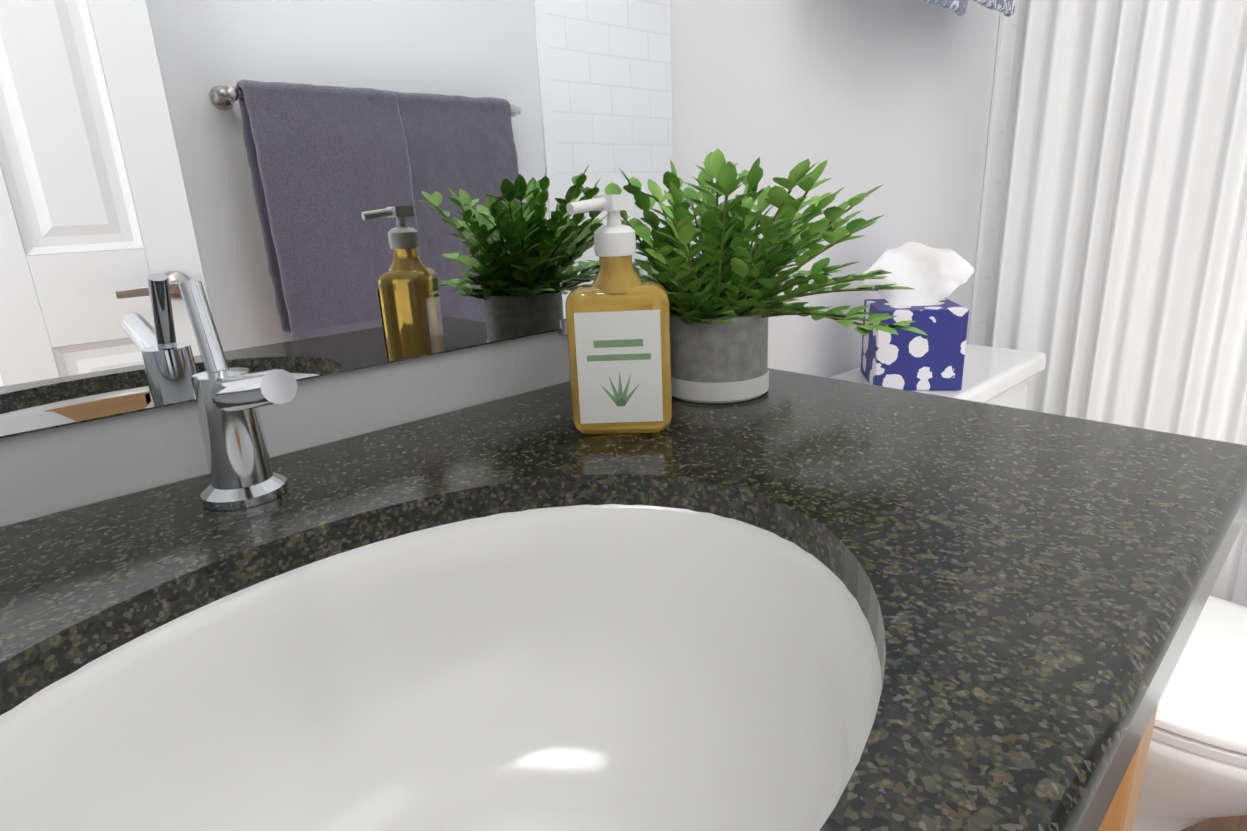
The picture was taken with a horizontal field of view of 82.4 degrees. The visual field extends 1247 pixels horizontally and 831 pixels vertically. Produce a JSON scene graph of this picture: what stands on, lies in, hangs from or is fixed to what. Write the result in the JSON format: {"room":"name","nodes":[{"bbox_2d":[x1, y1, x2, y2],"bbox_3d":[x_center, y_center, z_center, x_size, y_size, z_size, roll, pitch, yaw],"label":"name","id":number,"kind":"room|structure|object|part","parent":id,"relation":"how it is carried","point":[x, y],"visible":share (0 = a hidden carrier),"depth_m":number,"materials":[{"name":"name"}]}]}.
{"room":"bathroom","nodes":[
{"label":"bathroom","id":0,"kind":"room"},
{"bbox_2d":[0,0,999,526],"bbox_3d":[0.296,-1.042,0.983,2.970,3.650,0.100,-18,22,-41],"label":"wall","id":1,"kind":"structure","parent":0,"point":[892,98],"depth_m":0.97,"materials":[{"name":"white paint"}]},
{"bbox_2d":[0,0,673,438],"bbox_3d":[-0.299,-0.570,0.442,0.948,1.142,0.008,-18,22,-41],"label":"mirror","id":2,"kind":"object","parent":1,"relation":"attached to","point":[300,190],"visible":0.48,"depth_m":0.57,"materials":[{"name":"clear glass"}]},
{"bbox_2d":[919,0,1015,16],"bbox_3d":[0.461,-0.802,1.042,0.681,0.404,0.130,-18,22,-41],"label":"towel bar","id":3,"kind":"object","parent":1,"relation":"attached to","point":[1004,7],"visible":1,"depth_m":1.12,"materials":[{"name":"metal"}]},
{"bbox_2d":[919,0,988,15],"bbox_3d":[0.417,-0.778,0.974,0.202,0.400,0.085,-18,22,-41],"label":"towel","id":4,"kind":"object","parent":3,"relation":"hanging from","point":[959,7],"depth_m":1.03,"materials":[{"name":"fabric"}]},
{"bbox_2d":[984,0,1246,601],"bbox_3d":[1.275,-0.273,0.989,0.070,1.950,1.519,-18,22,-41],"label":"shower curtain","id":5,"kind":"object","parent":1,"relation":"attached to","point":[1118,290],"visible":0.54,"depth_m":1.32,"materials":[{"name":"white fabric"}]},
{"bbox_2d":[1180,815,1246,830],"bbox_3d":[0.537,1.000,0.592,4.070,0.050,1.720,-18,22,-41],"label":"floor","id":6,"kind":"structure","parent":0,"point":[1233,823],"depth_m":1.29,"materials":[{"name":"brown wood"}]},
{"bbox_2d":[0,280,1246,830],"bbox_3d":[-0.061,0.453,0.526,0.968,1.086,0.586,-18,22,-41],"label":"bathroom vanity","id":7,"kind":"object","parent":6,"relation":"on","point":[794,602],"visible":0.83,"depth_m":0.45,"materials":[{"name":"black stone"}]},
{"bbox_2d":[0,491,929,830],"bbox_3d":[-0.081,0.208,0.355,0.528,0.168,0.392,-18,22,-41],"label":"sink","id":8,"kind":"object","parent":7,"relation":"in","point":[549,660],"depth_m":0.46,"materials":[{"name":"white ceramic"}]},
{"bbox_2d":[565,194,671,434],"bbox_3d":[-0.005,-0.082,0.595,0.088,0.196,0.086,-18,22,-41],"label":"soap bottle","id":9,"kind":"object","parent":7,"relation":"on","point":[618,324],"visible":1,"depth_m":0.58,"materials":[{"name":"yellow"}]},
{"bbox_2d":[586,148,926,402],"bbox_3d":[0.158,-0.152,0.731,0.302,0.237,0.358,-18,22,-41],"label":"potted plant","id":10,"kind":"object","parent":7,"relation":"on","point":[726,287],"visible":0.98,"depth_m":0.67,"materials":[{"name":"plant"}]},
{"bbox_2d":[829,344,1246,830],"bbox_3d":[0.740,0.365,1.148,0.490,0.825,0.783,-18,22,-41],"label":"toilet","id":11,"kind":"object","parent":6,"relation":"on","point":[1195,771],"visible":0.12,"depth_m":0.97,"materials":[{"name":"white ceramic"}]},
{"bbox_2d":[860,242,973,389],"bbox_3d":[0.457,-0.161,1.123,0.178,0.218,0.178,-18,22,-41],"label":"tissue box","id":12,"kind":"object","parent":11,"relation":"on","point":[934,357],"visible":0.96,"depth_m":1.09,"materials":[{"name":"blue cardboard"}]},
{"bbox_3d":[0.529,-0.063,1.231,0.490,0.037,0.220,-18,22,-41],"label":"tank lid","id":13,"kind":"part","parent":11,"relation":"part of","materials":[{"name":"white ceramic"}]},
{"bbox_2d":[968,0,1246,606],"bbox_3d":[1.589,-0.415,1.261,0.824,2.178,1.518,-18,22,-41],"label":"bathtub","id":14,"kind":"object","parent":6,"relation":"on","point":[995,151],"visible":0.02,"depth_m":1.51,"materials":[{"name":"white plastic"}]}
]}

